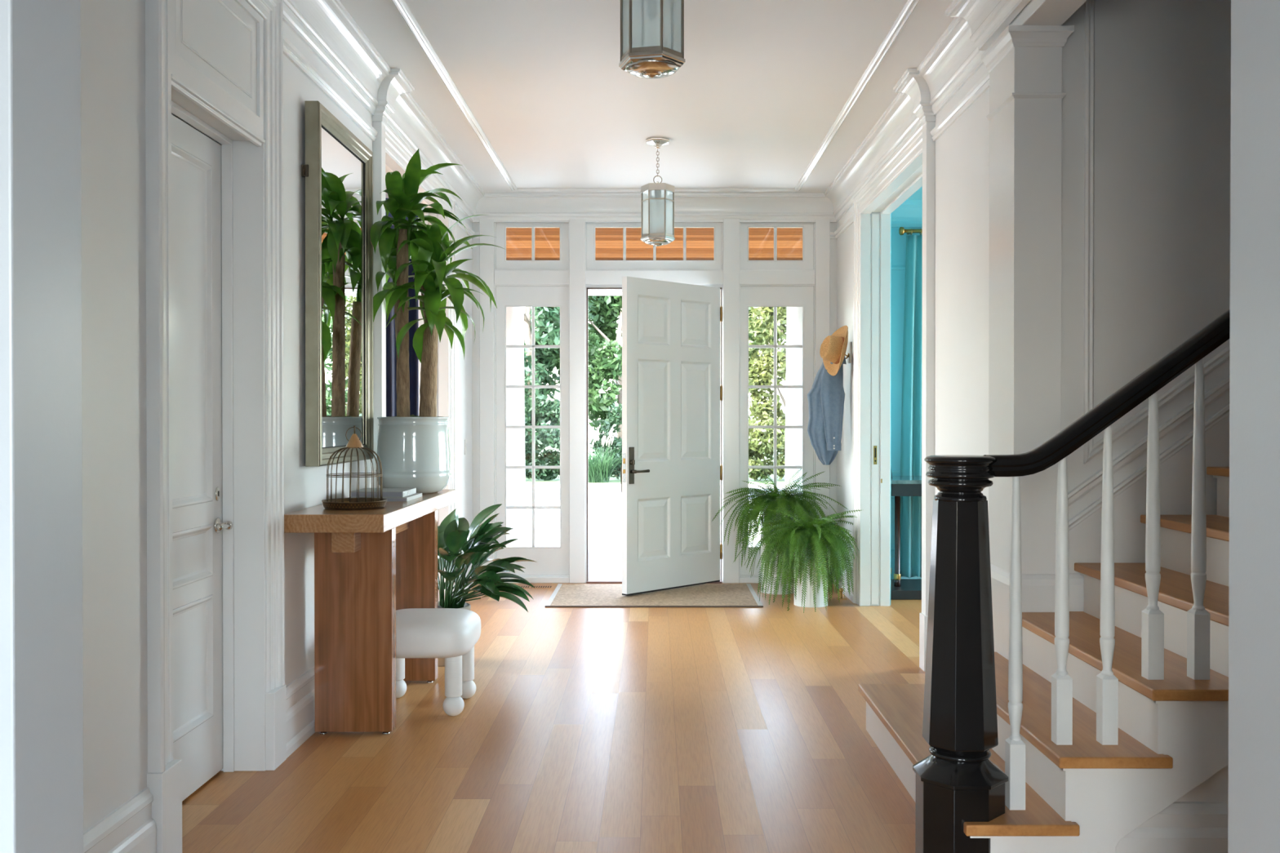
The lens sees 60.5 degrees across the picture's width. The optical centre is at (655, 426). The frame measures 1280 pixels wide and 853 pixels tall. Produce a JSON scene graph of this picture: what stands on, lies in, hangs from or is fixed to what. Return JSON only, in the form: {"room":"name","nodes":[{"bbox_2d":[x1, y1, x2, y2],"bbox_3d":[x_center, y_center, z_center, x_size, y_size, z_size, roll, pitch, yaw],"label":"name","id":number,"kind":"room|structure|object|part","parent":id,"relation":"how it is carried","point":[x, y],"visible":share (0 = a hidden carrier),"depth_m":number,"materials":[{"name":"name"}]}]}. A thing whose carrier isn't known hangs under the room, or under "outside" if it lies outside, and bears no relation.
{"room":"entrance hall","nodes":[
{"label":"entrance hall","id":0,"kind":"room"},
{"bbox_2d":[80,0,472,832],"bbox_3d":[-1.620,-0.278,5.468,0.200,3.200,7.300,0,0,0],"label":"wall","id":1,"kind":"structure","parent":0,"point":[113,157],"depth_m":3.17,"materials":[{"name":"paint"}]},
{"bbox_2d":[171,114,232,801],"bbox_3d":[-1.657,0.122,3.819,0.109,2.398,0.807,0,0,0],"label":"door","id":2,"kind":"structure","parent":1,"relation":"in","point":[196,157],"depth_m":4.02,"materials":[{"name":"paint"}]},
{"bbox_3d":[-1.664,0.256,4.167,0.006,0.054,0.034,0,0,0],"label":"keyhole plate","id":3,"kind":"part","parent":2,"relation":"part of","materials":[{"name":"silver metal"}]},
{"bbox_3d":[-1.635,0.376,4.127,0.064,0.060,0.142,0,0,0],"label":"lever handle","id":4,"kind":"part","parent":2,"relation":"part of","materials":[{"name":"silver metal"}]},
{"bbox_2d":[145,0,286,852],"bbox_3d":[-1.502,-0.181,3.819,0.056,3.030,1.100,0,0,0],"label":"door frame","id":5,"kind":"structure","parent":1,"relation":"attached to","point":[164,775],"depth_m":3.38,"materials":[{"name":"paint"}]},
{"bbox_2d":[170,0,265,772],"bbox_3d":[-1.587,-0.117,3.814,0.175,2.900,0.840,0,0,0],"label":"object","id":6,"kind":"object","parent":1,"relation":"attached to","point":[242,162],"visible":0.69,"depth_m":4.22,"materials":[{"name":"paint"}]},
{"bbox_2d":[83,563,473,852],"bbox_3d":[-1.492,1.192,5.473,0.075,0.260,7.270,0,0,0],"label":"baseboard","id":7,"kind":"structure","parent":1,"relation":"attached to","point":[131,828],"depth_m":3.21,"materials":[{"name":"paint"}]},
{"bbox_2d":[301,100,373,466],"bbox_3d":[-1.480,-0.616,5.149,0.076,1.570,0.924,0,0,0],"label":"wall mirror","id":8,"kind":"object","parent":1,"relation":"attached to","point":[337,170],"visible":0.94,"depth_m":5.04,"materials":[{"name":"silver mirror"}]},
{"bbox_3d":[-1.473,-0.616,5.161,0.006,1.450,0.780,0,0,0],"label":"glass","id":9,"kind":"part","parent":8,"relation":"part of","materials":[{"name":"mirror"}]},
{"bbox_2d":[385,123,455,599],"bbox_3d":[-1.598,-0.184,7.041,0.244,2.990,2.115,0,0,0],"label":"door frame","id":10,"kind":"structure","parent":1,"relation":"attached to","point":[398,154],"depth_m":7.95,"materials":[{"name":"paint"}]},
{"bbox_2d":[429,213,437,416],"bbox_3d":[-1.612,-0.127,8.426,0.052,2.833,0.946,0,0,0],"label":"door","id":11,"kind":"structure","parent":1,"relation":"in","point":[432,215],"depth_m":7.96,"materials":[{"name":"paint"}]},
{"bbox_2d":[464,439,466,454],"bbox_3d":[-1.515,0.164,8.754,0.010,0.120,0.075,0,0,0],"label":"light switch","id":12,"kind":"object","parent":1,"relation":"attached to","point":[465,440],"visible":1,"depth_m":8.74,"materials":[{"name":"plastic"}]},
{"bbox_2d":[283,35,989,239],"bbox_3d":[-0.010,-1.553,5.452,3.040,0.050,7.265,0,0,0],"label":"trim","id":13,"kind":"structure","parent":1,"relation":"attached to","point":[291,51],"depth_m":5.23,"materials":[{"name":"paint"}]},
{"bbox_2d":[372,115,935,671],"bbox_3d":[-0.010,-0.176,5.939,3.030,2.990,0.110,0,0,0],"label":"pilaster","id":14,"kind":"object","parent":1,"relation":"attached to","point":[379,122],"visible":0.58,"depth_m":5.90,"materials":[{"name":"paint"}]},
{"bbox_2d":[283,0,1030,222],"bbox_3d":[-0.010,-1.770,5.450,3.060,0.214,7.265,0,0,0],"label":"trim","id":15,"kind":"structure","parent":1,"relation":"attached to","point":[326,27],"depth_m":6.69,"materials":[{"name":"paint"}]},
{"bbox_2d":[173,198,418,609],"bbox_3d":[-3.860,-0.287,6.808,4.280,3.200,4.980,0,0,0],"label":"wall","id":16,"kind":"structure","parent":0,"point":[389,215],"depth_m":8.00,"materials":[{"name":"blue paint"}]},
{"bbox_2d":[386,254,417,417],"bbox_3d":[-2.275,-0.147,9.001,0.953,2.850,0.082,0,0,0],"label":"curtain","id":17,"kind":"object","parent":16,"relation":"hanging from","point":[391,361],"visible":0.04,"depth_m":9.00,"materials":[{"name":"fabric"}]},
{"bbox_2d":[437,601,471,666],"bbox_3d":[-1.190,1.159,6.138,0.306,0.317,0.306,0,0,0],"label":"pot","id":18,"kind":"object","parent":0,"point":[441,661],"depth_m":6.09,"materials":[{"name":"grey ceramic"}]},
{"bbox_2d":[182,582,924,852],"bbox_3d":[0.000,1.382,5.470,12.000,0.120,7.680,0,0,0],"label":"floor","id":19,"kind":"structure","parent":0,"point":[582,730],"depth_m":4.46,"materials":[{"name":"brown wood"}]},
{"bbox_2d":[284,488,455,734],"bbox_3d":[-1.301,0.836,5.208,0.414,0.975,1.595,0,0,0],"label":"console table","id":20,"kind":"object","parent":19,"relation":"on","point":[370,565],"visible":0.92,"depth_m":4.72,"materials":[{"name":"brown wood"}]},
{"bbox_2d":[321,425,386,510],"bbox_3d":[-1.300,0.174,4.736,0.274,0.356,0.274,0,0,0],"label":"birdcage","id":21,"kind":"object","parent":20,"relation":"on","point":[340,504],"visible":1,"depth_m":4.70,"materials":[{"name":"brown metal"}]},
{"bbox_2d":[321,497,386,510],"bbox_3d":[-1.300,0.335,4.737,0.274,0.035,0.274,0,0,0],"label":"tray","id":22,"kind":"object","parent":21,"relation":"attached to","point":[340,504],"depth_m":4.64,"materials":[{"name":"brown wicker"}]},
{"bbox_3d":[-1.301,0.870,4.754,0.334,0.890,0.075,0,0,0],"label":"leg","id":23,"kind":"part","parent":20,"relation":"part of","materials":[{"name":"brown wood"}]},
{"bbox_2d":[351,493,422,502],"bbox_3d":[-1.290,0.339,5.268,0.269,0.018,0.330,0,0,0],"label":"book","id":24,"kind":"object","parent":20,"relation":"on","point":[408,498],"visible":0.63,"depth_m":5.12,"materials":[{"name":"white paper"}]},
{"bbox_2d":[351,488,416,497],"bbox_3d":[-1.304,0.317,5.262,0.251,0.026,0.280,0,0,0],"label":"book","id":25,"kind":"object","parent":24,"relation":"on","point":[387,492],"visible":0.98,"depth_m":5.13,"materials":[{"name":"white paper"}]},
{"bbox_3d":[-1.301,0.864,5.674,0.334,0.890,0.075,0,0,0],"label":"leg","id":26,"kind":"part","parent":20,"relation":"part of","materials":[{"name":"brown wood"}]},
{"bbox_2d":[369,148,506,493],"bbox_3d":[-1.126,-0.513,5.688,0.721,1.717,0.765,0,0,0],"label":"plant","id":27,"kind":"object","parent":20,"relation":"on","point":[413,451],"visible":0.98,"depth_m":5.59,"materials":[{"name":"green plant"}]},
{"bbox_3d":[-1.262,0.148,5.721,0.387,0.395,0.387,0,0,0],"label":"pot","id":28,"kind":"part","parent":27,"relation":"part of","materials":[{"name":"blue ceramic"}]},
{"bbox_2d":[395,608,480,715],"bbox_3d":[-1.084,1.103,5.178,0.485,0.443,0.492,0,0,0],"label":"stool","id":29,"kind":"object","parent":19,"relation":"on","point":[451,634],"visible":0.69,"depth_m":4.99,"materials":[{"name":"white leather"}]},
{"bbox_3d":[-1.262,1.127,5.343,0.079,0.208,0.079,0,0,0],"label":"leg","id":30,"kind":"part","parent":29,"relation":"part of","materials":[{"name":"white paint"}]},
{"bbox_3d":[-1.084,0.969,5.177,0.482,0.175,0.490,0,0,0],"label":"seat","id":31,"kind":"part","parent":29,"relation":"part of","materials":[{"name":"white leather"}]},
{"bbox_3d":[-0.926,1.129,5.023,0.079,0.208,0.079,0,0,0],"label":"leg","id":32,"kind":"part","parent":29,"relation":"part of","materials":[{"name":"white paint"}]},
{"bbox_3d":[-0.922,1.127,5.333,0.079,0.208,0.079,0,0,0],"label":"leg","id":33,"kind":"part","parent":29,"relation":"part of","materials":[{"name":"white paint"}]},
{"bbox_2d":[437,503,537,666],"bbox_3d":[-1.012,0.877,6.203,0.668,0.879,0.947,0,0,0],"label":"aspidistra","id":34,"kind":"object","parent":19,"relation":"on","point":[455,534],"visible":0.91,"depth_m":6.12,"materials":[{"name":"green plant"}]},
{"bbox_2d":[520,586,552,588],"bbox_3d":[-1.020,1.297,8.859,0.360,0.003,0.120,0,0,0],"label":"floor vent","id":35,"kind":"object","parent":19,"relation":"in","point":[522,587],"visible":0.64,"depth_m":8.84,"materials":[{"name":"brown wood"}]},
{"bbox_2d":[544,583,763,607],"bbox_3d":[-0.013,1.296,8.449,1.575,0.011,1.080,0,0,0],"label":"doormat","id":36,"kind":"object","parent":19,"relation":"on","point":[565,595],"visible":1,"depth_m":8.32,"materials":[{"name":"fabric"}]},
{"bbox_2d":[586,576,722,583],"bbox_3d":[-0.012,1.298,9.204,1.120,0.036,0.290,0,0,0],"label":"threshold","id":37,"kind":"object","parent":19,"relation":"on","point":[592,580],"visible":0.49,"depth_m":9.15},
{"bbox_2d":[712,468,848,594],"bbox_3d":[0.949,0.816,8.610,0.922,0.968,0.966,0,0,-24],"label":"fern","id":38,"kind":"object","parent":19,"relation":"on","point":[771,500],"visible":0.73,"depth_m":8.50,"materials":[{"name":"green plant"}]},
{"bbox_2d":[733,500,862,613],"bbox_3d":[1.105,0.967,7.998,0.991,0.815,0.886,0,1,-43],"label":"fern","id":39,"kind":"object","parent":19,"relation":"on","point":[807,547],"visible":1,"depth_m":7.86,"materials":[{"name":"green plant"}]},
{"bbox_2d":[794,537,827,607],"bbox_3d":[1.135,1.054,8.027,0.246,0.500,0.246,0,0,0],"label":"pot","id":40,"kind":"object","parent":19,"relation":"on","point":[820,597],"depth_m":7.92,"materials":[{"name":"white ceramic"}]},
{"bbox_2d":[835,587,847,599],"bbox_3d":[1.400,1.260,8.279,0.080,0.086,0.040,0,0,0],"label":"doorstop","id":41,"kind":"object","parent":19,"relation":"on","point":[841,593],"visible":0.91,"depth_m":8.27,"materials":[{"name":"gold metal"}]},
{"bbox_3d":[1.400,1.256,8.279,0.032,0.080,0.032,0,0,0],"label":"post","id":42,"kind":"part","parent":41,"relation":"part of","materials":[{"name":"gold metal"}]},
{"bbox_2d":[890,475,921,599],"bbox_3d":[2.480,0.851,8.584,1.480,0.898,0.685,0,0,0],"label":"side table","id":43,"kind":"object","parent":19,"relation":"on","point":[900,486],"visible":0.23,"depth_m":8.36,"materials":[{"name":"blue wood"}]},
{"bbox_3d":[1.862,0.879,8.456,0.048,0.705,0.048,0,0,0],"label":"leg","id":44,"kind":"part","parent":43,"relation":"part of","materials":[{"name":"black wood"}]},
{"bbox_2d":[912,454,1008,852],"bbox_3d":[0.912,0.712,3.290,0.259,1.251,0.259,0,0,0],"label":"newel post","id":45,"kind":"object","parent":19,"relation":"on","point":[957,784],"visible":0.99,"depth_m":3.21,"materials":[{"name":"black paint"}]},
{"bbox_2d":[981,25,1074,659],"bbox_3d":[1.538,-0.139,4.566,0.265,2.935,0.366,0,0,0],"label":"column","id":46,"kind":"structure","parent":19,"relation":"on","point":[1024,64],"depth_m":4.42,"materials":[{"name":"paint"}]},
{"bbox_2d":[857,466,1229,852],"bbox_3d":[2.122,0.457,3.982,2.463,1.750,1.683,0,0,0],"label":"staircase","id":47,"kind":"structure","parent":19,"relation":"on","point":[1164,786],"depth_m":3.31,"materials":[{"name":"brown wood"}]},
{"bbox_2d":[984,308,1230,810],"bbox_3d":[1.527,0.283,3.285,1.083,1.721,0.068,0,0,0],"label":"stair railing","id":48,"kind":"object","parent":47,"relation":"on","point":[1193,351],"visible":0.99,"depth_m":3.27,"materials":[{"name":"black paint"}]},
{"bbox_3d":[1.527,-0.214,3.282,1.083,0.727,0.068,0,0,0],"label":"handrail","id":49,"kind":"part","parent":48,"relation":"part of","materials":[{"name":"black paint"}]},
{"bbox_3d":[2.170,1.220,3.209,1.660,0.235,0.030,0,0,0],"label":"spandrel baseboard","id":50,"kind":"part","parent":47,"relation":"part of","materials":[{"name":"paint"}]},
{"bbox_3d":[2.313,0.574,3.232,2.026,1.528,0.025,0,0,0],"label":"spandrel panel","id":51,"kind":"part","parent":47,"relation":"part of","materials":[{"name":"paint"}]},
{"bbox_2d":[0,0,1279,852],"bbox_3d":[0.000,-1.402,1.710,12.000,5.500,0.200,0,0,0],"label":"wall","id":52,"kind":"structure","parent":0,"point":[42,655],"depth_m":1.72,"materials":[{"name":"grey paint"}]},
{"bbox_2d":[339,0,955,198],"bbox_3d":[0.000,-1.933,2.587,12.000,0.150,13.400,0,0,0],"label":"ceiling","id":53,"kind":"structure","parent":0,"point":[760,86],"depth_m":6.02,"materials":[{"name":"paint"}]},
{"bbox_2d":[618,0,684,78],"bbox_3d":[-0.013,-1.515,3.660,0.222,0.701,0.216,0,0,0],"label":"lantern","id":54,"kind":"object","parent":53,"relation":"hanging from","point":[660,61],"visible":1,"depth_m":3.63,"materials":[{"name":"silver metal"}]},
{"bbox_2d":[646,0,657,20],"bbox_3d":[-0.013,-1.435,3.660,0.044,0.160,0.044,0,0,0],"label":"socket","id":55,"kind":"object","parent":54,"relation":"attached to","point":[651,9],"depth_m":3.65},
{"bbox_2d":[391,0,919,191],"bbox_3d":[0.000,-1.869,5.362,2.310,0.019,6.850,0,0,0],"label":"trim","id":56,"kind":"structure","parent":53,"relation":"attached to","point":[909,6],"depth_m":6.31,"materials":[{"name":"paint"}]},
{"bbox_2d":[640,137,675,246],"bbox_3d":[0.013,-1.540,7.239,0.226,0.701,0.202,0,0,0],"label":"hanging lantern","id":57,"kind":"object","parent":53,"relation":"hanging from","point":[657,189],"visible":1,"depth_m":7.20,"materials":[{"name":"silver metal"}]},
{"bbox_3d":[0.013,-1.390,7.240,0.218,0.310,0.196,0,0,0],"label":"frame","id":58,"kind":"part","parent":57,"relation":"part of","materials":[{"name":"silver metal"}]},
{"bbox_2d":[654,192,661,217],"bbox_3d":[0.013,-1.460,7.240,0.044,0.160,0.044,0,0,0],"label":"socket","id":59,"kind":"object","parent":57,"relation":"attached to","point":[657,202],"depth_m":7.23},
{"bbox_3d":[0.013,-1.742,7.238,0.016,0.189,0.016,0,1,45],"label":"chain","id":60,"kind":"part","parent":57,"relation":"part of","materials":[{"name":"silver metal"}]},
{"bbox_2d":[994,0,1087,40],"bbox_3d":[1.540,-1.728,3.273,0.160,0.270,2.930,0,0,0],"label":"beam","id":61,"kind":"structure","parent":53,"relation":"attached to","point":[1036,12],"depth_m":4.26,"materials":[{"name":"paint"}]},
{"bbox_2d":[471,222,836,582],"bbox_3d":[0.000,-0.304,9.193,3.500,3.200,0.210,0,0,0],"label":"wall","id":62,"kind":"structure","parent":0,"point":[475,226],"depth_m":9.09,"materials":[{"name":"paint"}]},
{"bbox_2d":[496,286,568,575],"bbox_3d":[-1.022,0.037,9.131,0.605,2.400,0.059,0,0,0],"label":"window","id":63,"kind":"structure","parent":62,"relation":"in","point":[551,561],"depth_m":9.11,"materials":[{"name":"paint"}]},
{"bbox_2d":[496,222,568,269],"bbox_3d":[-1.022,-1.518,9.120,0.605,0.430,0.059,0,0,0],"label":"window","id":64,"kind":"structure","parent":62,"relation":"in","point":[501,262],"depth_m":9.10,"materials":[{"name":"paint"}]},
{"bbox_2d":[586,222,721,269],"bbox_3d":[-0.015,-1.518,9.120,1.120,0.430,0.059,0,0,0],"label":"window","id":65,"kind":"structure","parent":62,"relation":"in","point":[591,264],"depth_m":9.10,"materials":[{"name":"paint"}]},
{"bbox_2d":[479,218,830,583],"bbox_3d":[-0.009,-0.218,9.071,2.893,3.030,0.035,0,0,0],"label":"door frame","id":66,"kind":"structure","parent":62,"relation":"attached to","point":[576,277],"depth_m":9.05,"materials":[{"name":"paint"}]},
{"bbox_2d":[586,287,722,581],"bbox_3d":[-0.012,0.074,9.187,1.120,2.445,0.228,0,0,0],"label":"door frame","id":67,"kind":"structure","parent":62,"relation":"attached to","point":[721,288],"depth_m":9.09,"materials":[{"name":"white wood"}]},
{"bbox_2d":[620,275,722,595],"bbox_3d":[0.137,0.070,8.704,1.078,2.422,0.190,0,1,-45],"label":"door","id":68,"kind":"structure","parent":67,"relation":"attached to","point":[671,472],"depth_m":8.64,"materials":[{"name":"paint"}]},
{"bbox_3d":[-0.241,0.402,8.415,0.032,0.262,0.076,0,1,-44],"label":"pull handle","id":69,"kind":"part","parent":68,"relation":"part of","materials":[{"name":"brown metal"}]},
{"bbox_3d":[-0.239,0.312,8.331,0.002,0.220,0.030,0,1,-45],"label":"latch plate","id":70,"kind":"part","parent":68,"relation":"part of","materials":[{"name":"metal"}]},
{"bbox_3d":[-0.184,0.297,8.341,0.050,0.280,0.008,0,1,-44],"label":"handle plate","id":71,"kind":"part","parent":68,"relation":"part of","materials":[{"name":"brown metal"}]},
{"bbox_3d":[-0.118,0.341,8.363,0.148,0.027,0.058,0,1,-44],"label":"lever","id":72,"kind":"part","parent":68,"relation":"part of","materials":[{"name":"brown metal"}]},
{"bbox_2d":[740,286,813,575],"bbox_3d":[1.005,0.037,9.131,0.610,2.400,0.059,0,0,0],"label":"window","id":73,"kind":"structure","parent":62,"relation":"in","point":[750,296],"depth_m":9.10,"materials":[{"name":"paint"}]},
{"bbox_2d":[740,222,813,269],"bbox_3d":[1.005,-1.518,9.120,0.610,0.430,0.059,0,0,0],"label":"window","id":74,"kind":"structure","parent":62,"relation":"in","point":[807,262],"depth_m":9.10,"materials":[{"name":"paint"}]},
{"bbox_2d":[760,533,794,594],"bbox_3d":[0.965,1.075,8.628,0.280,0.450,0.280,0,0,0],"label":"tub","id":75,"kind":"object","parent":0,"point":[780,592],"depth_m":8.51,"materials":[{"name":"white ceramic"}]},
{"bbox_2d":[889,186,922,604],"bbox_3d":[3.850,-0.288,6.958,4.300,3.200,4.680,0,0,0],"label":"wall","id":76,"kind":"structure","parent":0,"point":[898,242],"depth_m":9.14,"materials":[{"name":"paint"}]},
{"bbox_2d":[898,226,922,235],"bbox_3d":[3.450,-1.608,9.062,2.900,0.068,0.154,0,0,0],"label":"curtain rod","id":77,"kind":"object","parent":76,"relation":"attached to","point":[901,230],"visible":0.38,"depth_m":9.00,"materials":[{"name":"gold metal"}]},
{"bbox_2d":[899,235,922,578],"bbox_3d":[2.305,-0.144,8.951,0.632,2.856,0.255,0,0,0],"label":"curtain","id":78,"kind":"object","parent":77,"relation":"hanging from","point":[911,402],"visible":0.22,"depth_m":9.03,"materials":[{"name":"teal fabric"}]},
{"bbox_3d":[3.470,-1.608,9.019,2.860,0.031,0.032,0,0,0],"label":"rod","id":79,"kind":"part","parent":77,"relation":"part of","materials":[{"name":"gold metal"}]},
{"bbox_2d":[836,62,989,605],"bbox_3d":[1.600,-0.288,6.933,0.200,3.200,4.370,0,0,0],"label":"wall","id":80,"kind":"structure","parent":0,"point":[962,206],"depth_m":5.51,"materials":[{"name":"paint"}]},
{"bbox_2d":[830,560,853,602],"bbox_3d":[1.474,1.182,6.943,0.072,0.260,4.330,0,0,0],"label":"baseboard","id":81,"kind":"structure","parent":80,"relation":"attached to","point":[850,597],"depth_m":8.43,"materials":[{"name":"paint"}]},
{"bbox_2d":[844,342,851,363],"bbox_3d":[1.460,-0.569,8.446,0.081,0.160,0.100,0,0,0],"label":"coat hook","id":82,"kind":"object","parent":80,"relation":"attached to","point":[849,355],"visible":0.84,"depth_m":8.42,"materials":[{"name":"metal"}]},
{"bbox_2d":[807,356,846,465],"bbox_3d":[1.319,-0.134,8.476,0.289,0.860,0.242,0,0,0],"label":"denim shirt","id":83,"kind":"object","parent":82,"relation":"hanging from","point":[826,396],"visible":0.92,"depth_m":8.40,"materials":[{"name":"blue fabric"}]},
{"bbox_2d":[819,325,848,375],"bbox_3d":[1.348,-0.574,8.288,0.219,0.383,0.289,0,0,17],"label":"straw hat","id":84,"kind":"object","parent":82,"relation":"hanging from","point":[833,347],"visible":1,"depth_m":8.24,"materials":[{"name":"beige wicker"}]},
{"bbox_3d":[1.332,-0.589,8.288,0.131,0.206,0.177,14,-4,-16],"label":"crown","id":85,"kind":"part","parent":84,"relation":"part of","materials":[{"name":"wicker"}]},
{"bbox_3d":[1.493,-0.569,8.446,0.014,0.160,0.100,0,0,0],"label":"plate","id":86,"kind":"part","parent":82,"relation":"part of","materials":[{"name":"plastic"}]},
{"bbox_2d":[871,213,882,604],"bbox_3d":[1.604,-0.127,8.425,0.076,2.833,0.950,0,0,0],"label":"door","id":87,"kind":"structure","parent":80,"relation":"in","point":[875,217],"depth_m":7.96,"materials":[{"name":"paint"}]},
{"bbox_3d":[1.592,0.207,7.958,0.024,0.135,0.004,0,0,0],"label":"edge pull","id":88,"kind":"part","parent":87,"relation":"part of","materials":[{"name":"gold metal"}]},
{"bbox_2d":[853,123,922,606],"bbox_3d":[1.578,-0.184,7.041,0.244,2.990,2.115,0,0,0],"label":"door frame","id":89,"kind":"structure","parent":80,"relation":"attached to","point":[908,157],"depth_m":7.96,"materials":[{"name":"paint"}]},
{"bbox_2d":[1061,0,1231,519],"bbox_3d":[3.810,-1.362,3.211,4.380,5.400,2.800,0,0,0],"label":"wall","id":90,"kind":"structure","parent":0,"point":[1162,68],"depth_m":4.44,"materials":[{"name":"paint"}]},
{"bbox_2d":[1068,573,1084,611],"bbox_3d":[1.682,0.672,4.434,0.096,0.155,0.022,0,0,0],"label":"baseboard","id":91,"kind":"structure","parent":90,"relation":"attached to","point":[1076,580],"depth_m":4.42,"materials":[{"name":"paint"}]},
{"bbox_2d":[1067,0,1230,573],"bbox_3d":[2.417,-1.271,4.427,1.592,5.200,0.031,0,0,0],"label":"trim","id":92,"kind":"structure","parent":90,"relation":"attached to","point":[1175,462],"depth_m":4.44,"materials":[{"name":"paint"}]},
{"label":"outside","id":93,"kind":"structure","parent":0,"visible":0},
{"bbox_2d":[506,227,802,260],"bbox_3d":[0.000,-1.784,10.613,10.000,0.040,2.650,0,0,0],"label":"ceiling","id":94,"kind":"structure","parent":93,"point":[608,241],"depth_m":10.63,"materials":[{"name":"brown wood"}]},
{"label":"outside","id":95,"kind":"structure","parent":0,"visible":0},
{"bbox_2d":[524,500,761,542],"bbox_3d":[0.000,1.496,16.361,80.000,0.200,8.100,0,0,0],"label":"driveway","id":96,"kind":"structure","parent":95,"point":[605,517],"depth_m":16.06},
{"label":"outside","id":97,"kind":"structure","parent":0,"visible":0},
{"bbox_2d":[528,542,759,577],"bbox_3d":[0.000,1.385,10.835,10.000,0.140,3.050,0,0,0],"label":"ground porch","id":98,"kind":"structure","parent":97,"point":[605,558],"depth_m":11.03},
{"bbox_2d":[506,306,528,546],"bbox_3d":[-1.585,-0.068,11.920,0.400,2.750,0.400,0,0,0],"label":"porch column","id":99,"kind":"structure","parent":98,"relation":"on","point":[515,405],"depth_m":11.78,"materials":[{"name":"white paint"}]},
{"bbox_2d":[588,290,622,295],"bbox_3d":[0.000,-1.825,10.788,10.600,0.780,3.000,0,0,0],"label":"beam","id":100,"kind":"structure","parent":99,"relation":"on","point":[590,292],"depth_m":11.86,"materials":[{"name":"white paint"}]},
{"bbox_2d":[785,306,802,515],"bbox_3d":[1.570,-0.068,11.920,0.400,2.750,0.400,0,0,0],"label":"porch column","id":101,"kind":"structure","parent":98,"relation":"on","point":[793,403],"depth_m":11.78,"materials":[{"name":"white paint"}]},
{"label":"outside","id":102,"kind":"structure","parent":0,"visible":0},
{"bbox_2d":[524,488,783,500],"bbox_3d":[0.000,1.459,22.161,80.000,0.195,3.500,0,0,0],"label":"road","id":103,"kind":"structure","parent":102,"point":[541,494],"depth_m":22.05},
{"bbox_2d":[524,484,785,488],"bbox_3d":[0.000,1.408,24.020,80.000,0.270,0.220,0,0,0],"label":"kerb","id":104,"kind":"object","parent":103,"relation":"on","point":[526,486],"depth_m":23.91,"materials":[{"name":"stone"}]},
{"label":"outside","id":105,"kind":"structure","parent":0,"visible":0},
{"bbox_2d":[524,441,785,484],"bbox_3d":[0.000,1.258,47.070,120.000,0.250,45.880,0,0,0],"label":"lawn","id":106,"kind":"structure","parent":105,"point":[612,480],"depth_m":26.05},
{"bbox_2d":[524,394,589,480],"bbox_3d":[-2.587,0.278,25.863,2.030,2.084,1.250,0,0,0],"label":"shrub","id":107,"kind":"object","parent":106,"relation":"on","point":[549,410],"visible":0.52,"depth_m":25.82,"materials":[{"name":"green plant"}]},
{"bbox_2d":[523,295,601,478],"bbox_3d":[-3.091,-2.184,27.224,3.106,7.023,3.010,0,0,28],"label":"tree","id":108,"kind":"object","parent":106,"relation":"on","point":[547,319],"visible":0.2,"depth_m":26.75,"materials":[{"name":"green plant"}]},
{"bbox_2d":[551,295,622,476],"bbox_3d":[-0.954,-1.444,27.731,3.446,5.541,2.472,0,0,0],"label":"tree","id":109,"kind":"object","parent":106,"relation":"on","point":[605,348],"visible":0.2,"depth_m":27.19,"materials":[{"name":"green plant"}]},
{"bbox_2d":[588,401,622,479],"bbox_3d":[-0.611,0.328,26.215,1.989,1.882,1.234,0,0,0],"label":"shrub","id":110,"kind":"object","parent":106,"relation":"on","point":[616,445],"visible":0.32,"depth_m":25.98,"materials":[{"name":"green plant"}]},
{"bbox_2d":[588,426,622,482],"bbox_3d":[-1.343,0.666,25.272,1.732,1.337,1.659,0,0,-28],"label":"ornamental grass","id":111,"kind":"object","parent":106,"relation":"on","point":[599,468],"depth_m":25.16,"materials":[{"name":"green plant"}]},
{"bbox_2d":[748,306,762,417],"bbox_3d":[1.308,-1.545,27.456,3.150,5.745,2.595,0,0,0],"label":"tree","id":112,"kind":"object","parent":106,"relation":"on","point":[749,308],"visible":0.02,"depth_m":26.71,"materials":[{"name":"green plant"}]},
{"bbox_2d":[748,417,785,480],"bbox_3d":[2.634,0.538,25.733,1.871,1.524,1.362,0,0,0],"label":"shrub","id":113,"kind":"object","parent":106,"relation":"on","point":[760,442],"visible":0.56,"depth_m":25.45,"materials":[{"name":"green plant"}]},
{"bbox_2d":[748,306,786,466],"bbox_3d":[3.271,-1.260,26.596,3.019,5.188,2.391,0,0,-5],"label":"tree","id":114,"kind":"object","parent":106,"relation":"on","point":[761,367],"visible":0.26,"depth_m":25.94,"materials":[{"name":"green plant"}]}
]}

